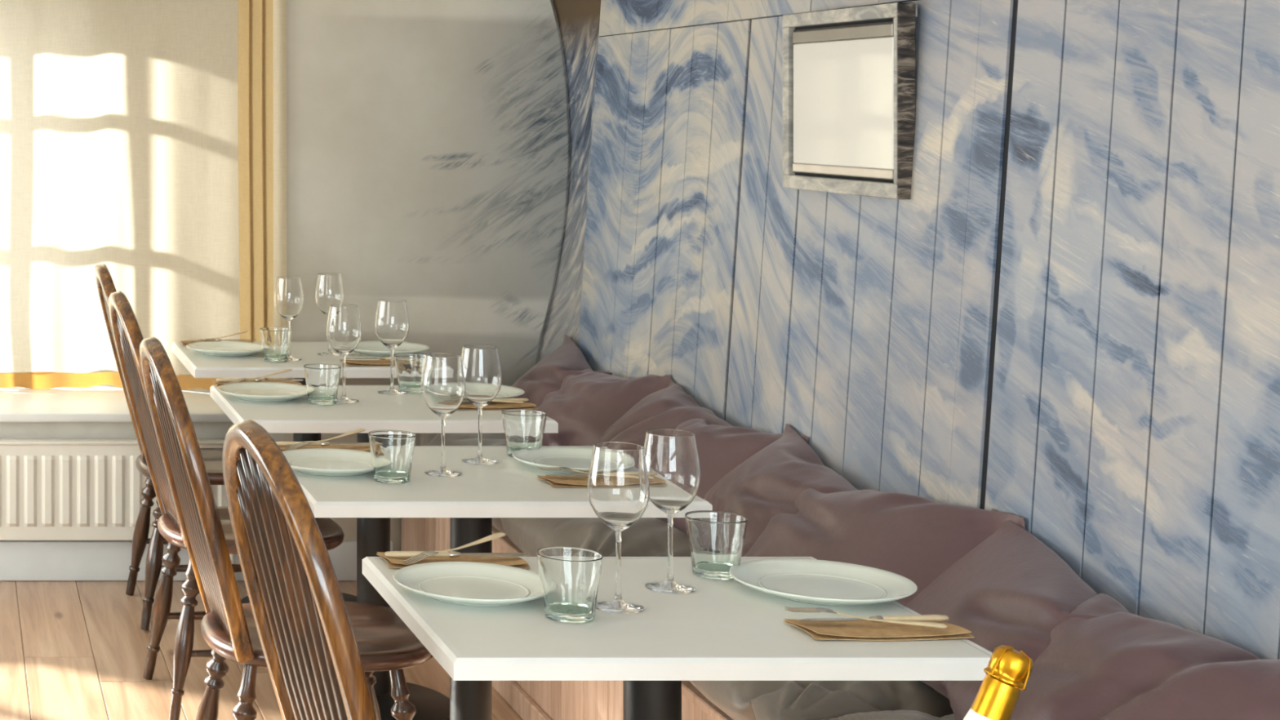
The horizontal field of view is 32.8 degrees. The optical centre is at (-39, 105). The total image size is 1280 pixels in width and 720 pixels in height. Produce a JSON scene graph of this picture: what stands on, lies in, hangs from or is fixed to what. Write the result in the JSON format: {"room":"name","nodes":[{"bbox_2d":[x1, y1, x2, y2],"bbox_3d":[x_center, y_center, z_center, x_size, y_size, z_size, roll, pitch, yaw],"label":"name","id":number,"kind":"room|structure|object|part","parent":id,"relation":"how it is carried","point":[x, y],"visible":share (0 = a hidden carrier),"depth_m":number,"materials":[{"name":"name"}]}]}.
{"room":"restaurant dining room","nodes":[
{"label":"restaurant dining room","id":0,"kind":"room"},
{"bbox_2d":[0,580,523,719],"bbox_3d":[0.170,1.525,2.475,3.798,0.050,7.550,0,0,0],"label":"floor","id":1,"kind":"structure","parent":0,"point":[70,650],"depth_m":5.28,"materials":[{"name":"brown wood"}]},
{"bbox_2d":[93,262,241,631],"bbox_3d":[0.682,0.982,5.799,0.577,1.034,0.457,0,0,-1],"label":"dining chair","id":2,"kind":"object","parent":1,"relation":"on","point":[212,457],"visible":0.27,"depth_m":5.82,"materials":[{"name":"brown wood"}]},
{"bbox_3d":[0.550,1.285,5.966,0.124,0.426,0.048,0,0,43],"label":"leg","id":3,"kind":"part","parent":2,"relation":"part of","materials":[{"name":"brown wood"}]},
{"bbox_3d":[0.556,1.285,5.627,0.048,0.426,0.124,0,0,45],"label":"leg","id":4,"kind":"part","parent":2,"relation":"part of","materials":[{"name":"brown wood"}]},
{"bbox_3d":[0.745,1.066,5.800,0.453,0.042,0.432,0,0,-1],"label":"seat","id":5,"kind":"part","parent":2,"relation":"part of","materials":[{"name":"brown wood"}]},
{"bbox_2d":[108,290,344,719],"bbox_3d":[0.661,0.982,4.927,0.577,1.034,0.457,0,0,-3],"label":"dining chair","id":6,"kind":"object","parent":1,"relation":"on","point":[128,337],"visible":0.48,"depth_m":4.89,"materials":[{"name":"brown wood"}]},
{"bbox_3d":[0.523,1.285,5.090,0.124,0.426,0.048,0,0,41],"label":"leg","id":7,"kind":"part","parent":6,"relation":"part of","materials":[{"name":"brown wood"}]},
{"bbox_3d":[0.542,1.285,4.751,0.048,0.426,0.124,0,0,41],"label":"leg","id":8,"kind":"part","parent":6,"relation":"part of","materials":[{"name":"brown wood"}]},
{"bbox_3d":[0.724,1.066,4.931,0.453,0.042,0.432,0,0,-3],"label":"seat","id":9,"kind":"part","parent":6,"relation":"part of","materials":[{"name":"brown wood"}]},
{"bbox_2d":[139,336,432,719],"bbox_3d":[0.651,0.982,3.948,0.577,1.034,0.457,0,0,-3],"label":"dining chair","id":10,"kind":"object","parent":1,"relation":"on","point":[384,642],"visible":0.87,"depth_m":3.83,"materials":[{"name":"brown wood"}]},
{"bbox_3d":[0.515,1.285,4.112,0.124,0.426,0.048,0,0,43],"label":"leg","id":11,"kind":"part","parent":10,"relation":"part of","materials":[{"name":"brown wood"}]},
{"bbox_3d":[0.530,1.285,3.772,0.048,0.426,0.124,0,0,42],"label":"leg","id":12,"kind":"part","parent":10,"relation":"part of","materials":[{"name":"brown wood"}]},
{"bbox_3d":[0.714,1.066,3.950,0.453,0.042,0.432,0,0,-2],"label":"seat","id":13,"kind":"part","parent":10,"relation":"part of","materials":[{"name":"brown wood"}]},
{"bbox_3d":[0.860,1.285,4.127,0.048,0.426,0.117,0,0,39],"label":"leg","id":14,"kind":"part","parent":10,"relation":"part of","materials":[{"name":"brown wood"}]},
{"bbox_3d":[0.874,1.285,3.787,0.048,0.426,0.117,0,0,-42],"label":"leg","id":15,"kind":"part","parent":10,"relation":"part of","materials":[{"name":"brown wood"}]},
{"bbox_2d":[222,420,377,719],"bbox_3d":[0.692,0.982,2.923,0.577,1.034,0.457,0,0,-8],"label":"dining chair","id":16,"kind":"object","parent":1,"relation":"on","point":[305,632],"visible":1,"depth_m":2.86,"materials":[{"name":"brown wood"}]},
{"bbox_2d":[171,342,427,604],"bbox_3d":[1.029,1.119,5.838,0.742,0.758,0.615,0,0,0],"label":"dining table","id":17,"kind":"object","parent":1,"relation":"on","point":[199,365],"visible":0.12,"depth_m":5.66,"materials":[{"name":"white paint"}]},
{"bbox_2d":[179,340,253,345],"bbox_3d":[0.792,0.734,6.061,0.229,0.010,0.096,0,0,1],"label":"napkin","id":18,"kind":"object","parent":17,"relation":"on","point":[184,343],"visible":0.23,"depth_m":6.06,"materials":[{"name":"paper"}]},
{"bbox_2d":[190,330,247,343],"bbox_3d":[0.797,0.716,6.070,0.206,0.030,0.024,0,0,-26],"label":"fork","id":19,"kind":"object","parent":18,"relation":"on","point":[242,331],"visible":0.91,"depth_m":6.07,"materials":[{"name":"metal"}]},
{"bbox_3d":[0.825,0.713,6.084,0.145,0.007,0.018,-8,3,-26],"label":"handle","id":20,"kind":"part","parent":19,"relation":"part of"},
{"bbox_2d":[182,337,256,342],"bbox_3d":[0.796,0.725,6.055,0.229,0.011,0.018,0,0,4],"label":"table knife","id":21,"kind":"object","parent":18,"relation":"on","point":[216,339],"visible":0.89,"depth_m":6.05,"materials":[{"name":"metal"}]},
{"bbox_3d":[0.735,0.725,6.059,0.105,0.010,0.018,-1,0,3],"label":"handle","id":22,"kind":"part","parent":21,"relation":"part of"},
{"bbox_3d":[0.855,0.724,6.051,0.111,0.002,0.018,-1,0,3],"label":"blade","id":23,"kind":"part","parent":21,"relation":"part of","materials":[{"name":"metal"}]},
{"bbox_2d":[186,341,262,356],"bbox_3d":[0.792,0.729,5.845,0.244,0.022,0.244,0,0,0],"label":"dinner plate","id":24,"kind":"object","parent":17,"relation":"on","point":[219,348],"visible":0.95,"depth_m":5.89,"materials":[{"name":"ceramic"}]},
{"bbox_2d":[259,327,292,362],"bbox_3d":[0.911,0.693,5.680,0.092,0.093,0.092,0,0,26],"label":"tumbler","id":25,"kind":"object","parent":17,"relation":"on","point":[276,341],"visible":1,"depth_m":5.65,"materials":[{"name":"clear glass"}]},
{"bbox_2d":[273,276,303,360],"bbox_3d":[0.954,0.620,5.716,0.087,0.238,0.087,0,0,-24],"label":"wine glass","id":26,"kind":"object","parent":17,"relation":"on","point":[288,298],"visible":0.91,"depth_m":5.68,"materials":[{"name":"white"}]},
{"bbox_3d":[1.029,1.479,5.838,0.400,0.038,0.400,0,0,0],"label":"plate","id":27,"kind":"part","parent":17,"relation":"part of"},
{"bbox_2d":[315,273,344,355],"bbox_3d":[1.094,0.620,5.826,0.087,0.238,0.087,0,0,-5],"label":"wine glass","id":28,"kind":"object","parent":17,"relation":"on","point":[329,290],"visible":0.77,"depth_m":5.79,"materials":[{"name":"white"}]},
{"bbox_2d":[340,360,395,365],"bbox_3d":[1.205,0.734,5.611,0.229,0.010,0.096,0,0,-2],"label":"napkin","id":29,"kind":"object","parent":17,"relation":"on","point":[352,362],"visible":0.64,"depth_m":5.59,"materials":[{"name":"fabric"}]},
{"bbox_2d":[339,353,394,359],"bbox_3d":[1.189,0.720,5.617,0.208,0.012,0.024,0,0,22],"label":"fork","id":30,"kind":"object","parent":29,"relation":"on","point":[353,353],"visible":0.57,"depth_m":5.62,"materials":[{"name":"metal"}]},
{"bbox_3d":[1.218,0.722,5.606,0.145,0.007,0.018,2,1,22],"label":"handle","id":31,"kind":"part","parent":30,"relation":"part of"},
{"bbox_2d":[345,356,394,359],"bbox_3d":[1.203,0.725,5.623,0.218,0.010,0.017,0,0,-4],"label":"table knife","id":32,"kind":"object","parent":29,"relation":"on","point":[380,357],"visible":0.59,"depth_m":5.62,"materials":[{"name":"metal"}]},
{"bbox_3d":[1.147,0.725,5.619,0.106,0.002,0.016,0,0,-3],"label":"blade","id":33,"kind":"part","parent":32,"relation":"part of","materials":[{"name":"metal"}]},
{"bbox_2d":[352,341,430,356],"bbox_3d":[1.264,0.729,5.845,0.257,0.022,0.257,0,0,0],"label":"dinner plate","id":34,"kind":"object","parent":17,"relation":"on","point":[376,348],"visible":0.72,"depth_m":5.88,"materials":[{"name":"ceramic"}]},
{"bbox_2d":[209,385,558,719],"bbox_3d":[1.029,1.119,4.895,0.742,0.758,0.590,0,0,0],"label":"dining table","id":35,"kind":"object","parent":1,"relation":"on","point":[374,411],"visible":0.41,"depth_m":4.79,"materials":[{"name":"white paint"}]},
{"bbox_2d":[212,380,302,386],"bbox_3d":[0.782,0.734,5.178,0.229,0.010,0.096,0,0,1],"label":"napkin","id":36,"kind":"object","parent":35,"relation":"on","point":[219,384],"visible":0.3,"depth_m":5.18,"materials":[{"name":"paper"}]},
{"bbox_2d":[226,368,292,384],"bbox_3d":[0.788,0.716,5.187,0.206,0.030,0.024,0,0,-26],"label":"fork","id":37,"kind":"object","parent":36,"relation":"on","point":[237,380],"visible":0.85,"depth_m":5.19,"materials":[{"name":"metal"}]},
{"bbox_3d":[0.816,0.713,5.201,0.145,0.007,0.018,-8,3,-26],"label":"handle","id":38,"kind":"part","parent":37,"relation":"part of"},
{"bbox_2d":[216,377,303,382],"bbox_3d":[0.787,0.725,5.172,0.229,0.011,0.018,0,0,4],"label":"table knife","id":39,"kind":"object","parent":36,"relation":"on","point":[224,380],"visible":0.98,"depth_m":5.17,"materials":[{"name":"metal"}]},
{"bbox_3d":[0.725,0.725,5.176,0.105,0.010,0.018,-1,0,3],"label":"handle","id":40,"kind":"part","parent":39,"relation":"part of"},
{"bbox_3d":[0.846,0.724,5.168,0.111,0.002,0.018,0,0,3],"label":"blade","id":41,"kind":"part","parent":39,"relation":"part of","materials":[{"name":"silver metal"}]},
{"bbox_2d":[217,382,307,401],"bbox_3d":[0.770,0.729,4.964,0.244,0.022,0.244,0,0,0],"label":"dinner plate","id":42,"kind":"object","parent":35,"relation":"on","point":[247,391],"visible":0.98,"depth_m":5.01,"materials":[{"name":"ceramic"}]},
{"bbox_2d":[303,363,341,404],"bbox_3d":[0.897,0.693,4.871,0.092,0.093,0.092,0,0,29],"label":"tumbler","id":43,"kind":"object","parent":35,"relation":"on","point":[322,380],"visible":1,"depth_m":4.84,"materials":[{"name":"clear glass"}]},
{"bbox_2d":[326,304,361,403],"bbox_3d":[0.958,0.620,4.911,0.087,0.238,0.087,0,0,12],"label":"wine glass","id":44,"kind":"object","parent":35,"relation":"on","point":[344,327],"visible":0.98,"depth_m":4.88,"materials":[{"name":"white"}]},
{"bbox_2d":[374,298,408,395],"bbox_3d":[1.108,0.620,5.047,0.087,0.238,0.087,0,0,16],"label":"wine glass","id":45,"kind":"object","parent":35,"relation":"on","point":[392,319],"visible":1,"depth_m":5.02,"materials":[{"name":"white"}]},
{"bbox_2d":[393,353,425,392],"bbox_3d":[1.166,0.693,5.076,0.092,0.093,0.092,0,0,-1],"label":"tumbler","id":46,"kind":"object","parent":35,"relation":"on","point":[409,366],"visible":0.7,"depth_m":5.04,"materials":[{"name":"clear glass"}]},
{"bbox_3d":[1.029,1.479,4.895,0.400,0.038,0.400,0,0,0],"label":"plate","id":47,"kind":"part","parent":35,"relation":"part of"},
{"bbox_2d":[419,385,524,402],"bbox_3d":[1.289,0.729,4.951,0.257,0.022,0.257,0,0,0],"label":"dinner plate","id":48,"kind":"object","parent":35,"relation":"on","point":[505,392],"visible":0.17,"depth_m":4.96,"materials":[{"name":"ceramic"}]},
{"bbox_2d":[457,401,537,409],"bbox_3d":[1.288,0.734,4.807,0.229,0.010,0.096,0,0,-2],"label":"napkin","id":49,"kind":"object","parent":35,"relation":"on","point":[494,405],"visible":0.66,"depth_m":4.78,"materials":[{"name":"paper"}]},
{"bbox_2d":[464,396,523,403],"bbox_3d":[1.272,0.720,4.814,0.208,0.012,0.024,0,0,22],"label":"fork","id":50,"kind":"object","parent":49,"relation":"on","point":[499,401],"visible":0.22,"depth_m":4.78,"materials":[{"name":"metal"}]},
{"bbox_2d":[462,398,528,401],"bbox_3d":[1.287,0.725,4.819,0.218,0.010,0.017,0,0,-4],"label":"table knife","id":51,"kind":"object","parent":49,"relation":"on","point":[501,399],"visible":0.41,"depth_m":4.82,"materials":[{"name":"metal"}]},
{"bbox_3d":[1.346,0.725,4.822,0.100,0.009,0.016,0,0,-4],"label":"handle","id":52,"kind":"part","parent":51,"relation":"part of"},
{"bbox_2d":[292,445,712,719],"bbox_3d":[1.029,1.119,3.960,0.742,0.758,0.610,0,0,0],"label":"dining table","id":53,"kind":"object","parent":1,"relation":"on","point":[510,487],"visible":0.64,"depth_m":3.79,"materials":[{"name":"white laminate"}]},
{"bbox_2d":[278,444,370,452],"bbox_3d":[0.778,0.734,4.205,0.229,0.010,0.096,0,0,1],"label":"napkin","id":54,"kind":"object","parent":53,"relation":"on","point":[357,447],"visible":0.43,"depth_m":4.21,"materials":[{"name":"paper"}]},
{"bbox_2d":[275,440,369,446],"bbox_3d":[0.782,0.725,4.199,0.229,0.011,0.018,0,0,4],"label":"table knife","id":55,"kind":"object","parent":54,"relation":"on","point":[322,443],"visible":0.84,"depth_m":4.20,"materials":[{"name":"metal"}]},
{"bbox_3d":[0.721,0.725,4.203,0.105,0.010,0.018,-1,0,3],"label":"handle","id":56,"kind":"part","parent":55,"relation":"part of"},
{"bbox_3d":[0.841,0.724,4.195,0.111,0.002,0.018,-1,0,3],"label":"blade","id":57,"kind":"part","parent":55,"relation":"part of","materials":[{"name":"metal"}]},
{"bbox_2d":[284,428,365,449],"bbox_3d":[0.783,0.716,4.214,0.206,0.030,0.024,0,0,-26],"label":"fork","id":58,"kind":"object","parent":54,"relation":"on","point":[305,442],"visible":0.97,"depth_m":4.20,"materials":[{"name":"metal"}]},
{"bbox_3d":[0.811,0.713,4.228,0.145,0.007,0.018,-8,3,-26],"label":"handle","id":59,"kind":"part","parent":58,"relation":"part of","materials":[{"name":"metal"}]},
{"bbox_2d":[282,448,373,476],"bbox_3d":[0.751,0.729,3.982,0.244,0.022,0.244,0,0,0],"label":"dinner plate","id":60,"kind":"object","parent":53,"relation":"on","point":[331,462],"visible":0.81,"depth_m":4.03,"materials":[{"name":"ceramic"}]},
{"bbox_2d":[368,430,416,484],"bbox_3d":[0.848,0.693,3.864,0.092,0.093,0.092,0,0,-43],"label":"tumbler","id":61,"kind":"object","parent":53,"relation":"on","point":[392,451],"visible":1,"depth_m":3.83,"materials":[{"name":"clear glass"}]},
{"bbox_2d":[421,352,465,476],"bbox_3d":[0.968,0.620,3.939,0.087,0.238,0.087,0,0,-29],"label":"wine glass","id":62,"kind":"object","parent":53,"relation":"on","point":[442,380],"visible":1,"depth_m":3.91,"materials":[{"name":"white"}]},
{"bbox_2d":[461,344,502,464],"bbox_3d":[1.077,0.620,4.072,0.087,0.238,0.087,0,0,43],"label":"wine glass","id":63,"kind":"object","parent":53,"relation":"on","point":[481,363],"visible":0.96,"depth_m":4.04,"materials":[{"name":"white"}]},
{"bbox_2d":[501,408,546,457],"bbox_3d":[1.187,0.693,4.137,0.092,0.093,0.092,0,0,1],"label":"tumbler","id":64,"kind":"object","parent":53,"relation":"on","point":[523,428],"visible":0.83,"depth_m":4.11,"materials":[{"name":"clear glass"}]},
{"bbox_2d":[511,446,592,474],"bbox_3d":[1.257,0.729,4.000,0.257,0.022,0.257,0,0,0],"label":"dinner plate","id":65,"kind":"object","parent":53,"relation":"on","point":[576,458],"visible":0.53,"depth_m":4.06,"materials":[{"name":"ceramic"}]},
{"bbox_2d":[536,475,588,487],"bbox_3d":[1.254,0.734,3.840,0.229,0.010,0.096,0,0,-2],"label":"napkin","id":66,"kind":"object","parent":53,"relation":"on","point":[555,481],"visible":0.47,"depth_m":3.83,"materials":[{"name":"paper"}]},
{"bbox_2d":[537,466,588,473],"bbox_3d":[1.238,0.720,3.846,0.208,0.012,0.024,0,0,22],"label":"fork","id":67,"kind":"object","parent":66,"relation":"on","point":[538,468],"visible":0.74,"depth_m":3.86,"materials":[{"name":"metal"}]},
{"bbox_3d":[1.267,0.722,3.835,0.145,0.007,0.018,2,1,22],"label":"handle","id":68,"kind":"part","parent":67,"relation":"part of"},
{"bbox_2d":[545,473,588,475],"bbox_3d":[1.252,0.725,3.852,0.218,0.010,0.017,0,0,-4],"label":"table knife","id":69,"kind":"object","parent":66,"relation":"on","point":[569,474],"visible":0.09,"depth_m":3.84,"materials":[{"name":"metal"}]},
{"bbox_2d":[400,517,733,719],"bbox_3d":[1.561,1.302,3.545,0.388,0.393,5.290,0,0,0],"label":"bench","id":70,"kind":"object","parent":1,"relation":"on","point":[531,700],"visible":0.18,"depth_m":4.59,"materials":[{"name":"brown wood"}]},
{"bbox_2d":[413,432,506,445],"bbox_3d":[1.545,1.017,5.674,0.456,0.174,1.021,0,0,0],"label":"seat cushion","id":71,"kind":"object","parent":70,"relation":"on","point":[421,438],"visible":0.06,"depth_m":5.58,"materials":[{"name":"grey fabric"}]},
{"bbox_2d":[511,334,612,409],"bbox_3d":[1.728,0.823,5.761,0.268,0.244,0.587,0,0,10],"label":"pillow","id":72,"kind":"object","parent":71,"relation":"on","point":[548,375],"visible":0.38,"depth_m":5.64,"materials":[{"name":"fabric"}]},
{"bbox_2d":[534,368,671,445],"bbox_3d":[1.709,0.818,5.267,0.266,0.252,0.622,0,0,-9],"label":"pillow","id":73,"kind":"object","parent":71,"relation":"on","point":[586,405],"visible":0.41,"depth_m":5.18,"materials":[{"name":"purple fabric"}]},
{"bbox_2d":[492,517,690,556],"bbox_3d":[1.534,1.017,4.677,0.461,0.174,1.042,0,0,0],"label":"seat cushion","id":74,"kind":"object","parent":70,"relation":"on","point":[648,536],"visible":0.21,"depth_m":4.39,"materials":[{"name":"grey fabric"}]},
{"bbox_2d":[596,378,733,447],"bbox_3d":[1.697,0.824,4.799,0.275,0.241,0.602,0,0,9],"label":"pillow","id":75,"kind":"object","parent":74,"relation":"on","point":[670,406],"visible":0.38,"depth_m":4.78,"materials":[{"name":"fabric"}]},
{"bbox_2d":[654,418,808,533],"bbox_3d":[1.697,0.825,4.422,0.278,0.238,0.573,0,0,-10],"label":"pillow","id":76,"kind":"object","parent":74,"relation":"on","point":[721,449],"visible":0.26,"depth_m":4.34,"materials":[{"name":"fabric"}]},
{"bbox_2d":[689,680,953,719],"bbox_3d":[1.538,1.017,3.671,0.464,0.174,1.067,0,0,0],"label":"seat cushion","id":77,"kind":"object","parent":70,"relation":"on","point":[739,700],"visible":0.19,"depth_m":3.23,"materials":[{"name":"grey fabric"}]},
{"bbox_2d":[703,423,858,556],"bbox_3d":[1.675,0.821,4.033,0.266,0.247,0.597,0,0,10],"label":"pillow","id":78,"kind":"object","parent":77,"relation":"on","point":[769,482],"visible":0.41,"depth_m":3.99,"materials":[{"name":"fabric"}]},
{"bbox_2d":[743,488,1025,605],"bbox_3d":[1.675,0.819,3.593,0.279,0.252,0.705,0,0,-11],"label":"pillow","id":79,"kind":"object","parent":77,"relation":"on","point":[917,539],"visible":0.41,"depth_m":3.51,"materials":[{"name":"fabric"}]},
{"bbox_2d":[821,710,955,719],"bbox_3d":[1.523,1.017,2.644,0.464,0.174,1.079,0,0,0],"label":"seat cushion","id":80,"kind":"object","parent":70,"relation":"on","point":[895,714],"visible":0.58,"depth_m":3.04,"materials":[{"name":"grey fabric"}]},
{"bbox_2d":[904,507,1184,719],"bbox_3d":[1.665,0.821,3.128,0.269,0.246,0.637,0,0,9],"label":"pillow","id":81,"kind":"object","parent":80,"relation":"on","point":[1011,589],"visible":0.52,"depth_m":3.07,"materials":[{"name":"fabric"}]},
{"bbox_2d":[1010,592,1279,719],"bbox_3d":[1.633,0.822,2.645,0.264,0.244,0.664,0,0,-5],"label":"pillow","id":82,"kind":"object","parent":80,"relation":"on","point":[1120,664],"visible":0.92,"depth_m":2.69,"materials":[{"name":"fabric"}]},
{"bbox_2d":[362,556,992,719],"bbox_3d":[1.029,1.119,2.920,0.742,0.758,0.600,0,0,0],"label":"dining table","id":83,"kind":"object","parent":1,"relation":"on","point":[730,629],"visible":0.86,"depth_m":2.72,"materials":[{"name":"white paint"}]},
{"bbox_2d":[376,551,529,568],"bbox_3d":[0.794,0.734,3.168,0.229,0.010,0.096,0,0,1],"label":"napkin","id":84,"kind":"object","parent":83,"relation":"on","point":[516,562],"visible":0.55,"depth_m":3.16,"materials":[{"name":"paper"}]},
{"bbox_2d":[400,532,506,564],"bbox_3d":[0.800,0.716,3.178,0.206,0.030,0.024,0,0,-26],"label":"fork","id":85,"kind":"object","parent":84,"relation":"on","point":[424,555],"visible":1,"depth_m":3.17,"materials":[{"name":"metal"}]},
{"bbox_3d":[0.828,0.713,3.192,0.145,0.007,0.018,-8,3,-26],"label":"handle","id":86,"kind":"part","parent":85,"relation":"part of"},
{"bbox_2d":[384,551,528,558],"bbox_3d":[0.799,0.725,3.163,0.229,0.011,0.020,-1,0,3],"label":"table knife","id":87,"kind":"object","parent":84,"relation":"on","point":[451,554],"visible":1,"depth_m":3.16,"materials":[{"name":"metal"}]},
{"bbox_3d":[0.737,0.725,3.167,0.105,0.010,0.018,-1,0,3],"label":"handle","id":88,"kind":"part","parent":87,"relation":"part of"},
{"bbox_3d":[0.858,0.724,3.159,0.111,0.002,0.018,-1,0,3],"label":"blade","id":89,"kind":"part","parent":87,"relation":"part of","materials":[{"name":"metal"}]},
{"bbox_2d":[392,561,543,606],"bbox_3d":[0.775,0.729,2.966,0.239,0.022,0.239,0,0,0],"label":"dinner plate","id":90,"kind":"object","parent":83,"relation":"on","point":[458,583],"visible":0.94,"depth_m":3.00,"materials":[{"name":"ceramic"}]},
{"bbox_2d":[536,546,603,623],"bbox_3d":[0.878,0.693,2.831,0.092,0.093,0.092,0,0,-44],"label":"tumbler","id":91,"kind":"object","parent":83,"relation":"on","point":[570,576],"visible":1,"depth_m":2.80,"materials":[{"name":"clear glass"}]},
{"bbox_2d":[587,441,649,613],"bbox_3d":[0.968,0.620,2.890,0.087,0.238,0.087,0,0,-19],"label":"wine glass","id":92,"kind":"object","parent":83,"relation":"on","point":[619,489],"visible":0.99,"depth_m":2.86,"materials":[{"name":"clear glass"}]},
{"bbox_2d":[643,428,700,593],"bbox_3d":[1.087,0.620,3.005,0.087,0.238,0.087,0,0,15],"label":"wine glass","id":93,"kind":"object","parent":83,"relation":"on","point":[671,455],"visible":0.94,"depth_m":2.98,"materials":[{"name":"clear glass"}]},
{"bbox_2d":[684,510,747,580],"bbox_3d":[1.188,0.693,3.087,0.092,0.093,0.092,0,0,-5],"label":"tumbler","id":94,"kind":"object","parent":83,"relation":"on","point":[716,539],"visible":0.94,"depth_m":3.06,"materials":[{"name":"clear glass"}]},
{"bbox_2d":[728,558,917,606],"bbox_3d":[1.306,0.729,2.975,0.262,0.022,0.262,0,0,0],"label":"dinner plate","id":95,"kind":"object","parent":83,"relation":"on","point":[811,581],"visible":1,"depth_m":3.00,"materials":[{"name":"ceramic"}]},
{"bbox_2d":[783,618,974,640],"bbox_3d":[1.288,0.734,2.754,0.229,0.010,0.096,0,0,-2],"label":"napkin","id":96,"kind":"object","parent":83,"relation":"on","point":[868,630],"visible":0.82,"depth_m":2.73,"materials":[{"name":"paper"}]},
{"bbox_2d":[784,606,946,628],"bbox_3d":[1.272,0.720,2.761,0.208,0.012,0.024,0,0,22],"label":"fork","id":97,"kind":"object","parent":96,"relation":"on","point":[932,624],"visible":1,"depth_m":2.76,"materials":[{"name":"metal"}]},
{"bbox_3d":[1.302,0.722,2.749,0.145,0.007,0.018,2,1,22],"label":"handle","id":98,"kind":"part","parent":97,"relation":"part of","materials":[{"name":"beige wood"}]},
{"bbox_2d":[799,614,948,622],"bbox_3d":[1.287,0.725,2.767,0.218,0.010,0.017,0,0,-4],"label":"table knife","id":99,"kind":"object","parent":96,"relation":"on","point":[917,617],"visible":0.99,"depth_m":2.76,"materials":[{"name":"metal"}]},
{"bbox_3d":[1.231,0.725,2.763,0.106,0.002,0.016,0,0,-3],"label":"blade","id":100,"kind":"part","parent":99,"relation":"part of","materials":[{"name":"metal"}]},
{"bbox_3d":[1.346,0.725,2.770,0.100,0.009,0.016,0,0,-4],"label":"handle","id":101,"kind":"part","parent":99,"relation":"part of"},
{"bbox_3d":[0.949,1.187,1.910,0.271,0.613,0.253,0,0,0],"label":"stand","id":102,"kind":"object","parent":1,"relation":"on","visible":0},
{"bbox_3d":[0.940,0.782,1.939,0.206,0.196,0.252,0,0,0],"label":"ice bucket","id":103,"kind":"object","parent":102,"relation":"on","visible":0},
{"bbox_2d":[963,644,1033,719],"bbox_3d":[0.970,0.686,1.936,0.167,0.307,0.087,0,0,5],"label":"wine bottle","id":104,"kind":"object","parent":103,"relation":"in","point":[1008,671],"visible":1,"depth_m":1.92,"materials":[{"name":"gold metal"}]},
{"bbox_2d":[0,0,569,551],"bbox_3d":[0.250,0.290,6.635,3.900,2.420,0.870,0,0,0],"label":"wall","id":105,"kind":"structure","parent":0,"point":[428,141],"depth_m":6.20,"materials":[{"name":"paint"}]},
{"bbox_2d":[0,384,231,422],"bbox_3d":[-0.126,0.983,6.558,2.288,0.028,0.785,0,0,0],"label":"windowsill","id":106,"kind":"structure","parent":105,"relation":"attached to","point":[104,402],"depth_m":6.35,"materials":[{"name":"white paint"}]},
{"bbox_2d":[0,438,235,574],"bbox_3d":[-0.100,1.272,6.154,2.008,0.445,0.086,0,0,0],"label":"radiator","id":107,"kind":"object","parent":105,"relation":"attached to","point":[51,489],"visible":0.51,"depth_m":6.12,"materials":[{"name":"metal"}]},
{"bbox_2d":[0,438,224,444],"bbox_3d":[-0.100,1.054,6.146,2.008,0.010,0.067,0,0,0],"label":"grille","id":108,"kind":"object","parent":107,"relation":"attached to","point":[2,441],"depth_m":6.13,"materials":[{"name":"metal"}]},
{"bbox_3d":[-0.100,1.205,6.115,2.000,0.304,0.009,0,0,0],"label":"fluted panel","id":109,"kind":"part","parent":107,"relation":"part of","materials":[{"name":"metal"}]},
{"bbox_2d":[0,540,392,580],"bbox_3d":[0.055,1.437,6.190,2.610,0.124,0.020,0,0,0],"label":"baseboard","id":110,"kind":"structure","parent":105,"relation":"attached to","point":[20,560],"depth_m":6.18,"materials":[{"name":"white paint"}]},
{"bbox_3d":[-0.095,-0.700,6.443,2.210,0.023,0.458,0,0,0],"label":"rail","id":111,"kind":"object","parent":105,"relation":"attached to","visible":0},
{"bbox_2d":[0,0,286,390],"bbox_3d":[0.087,0.146,6.627,2.043,1.653,0.413,0,0,15],"label":"curtain","id":112,"kind":"object","parent":111,"relation":"hanging from","point":[145,140],"visible":0.9,"depth_m":6.69,"materials":[{"name":"fabric"}]},
{"bbox_2d":[577,0,1279,659],"bbox_3d":[1.863,0.290,3.048,0.261,2.420,5.704,0,0,1],"label":"wall","id":113,"kind":"structure","parent":0,"point":[1068,324],"depth_m":3.41,"materials":[{"name":"paint"}]},
{"bbox_2d":[537,0,600,362],"bbox_3d":[1.854,0.290,6.056,0.187,2.420,0.349,0,0,-6],"label":"trim","id":114,"kind":"structure","parent":113,"relation":"attached to","point":[579,20],"depth_m":6.10,"materials":[{"name":"paint"}]},
{"bbox_2d":[782,2,917,199],"bbox_3d":[1.833,-0.009,4.062,0.043,0.382,0.531,0,0,0],"label":"picture frame","id":115,"kind":"object","parent":113,"relation":"attached to","point":[849,74],"visible":1,"depth_m":4.00,"materials":[{"name":"paint"}]},
{"bbox_3d":[1.827,0.167,4.064,0.029,0.030,0.527,0,0,0],"label":"frame rail","id":116,"kind":"part","parent":115,"relation":"part of","materials":[{"name":"paint"}]},
{"bbox_3d":[1.833,-0.186,4.064,0.043,0.028,0.527,0,0,0],"label":"frame rail","id":117,"kind":"part","parent":115,"relation":"part of","materials":[{"name":"paint"}]}
]}

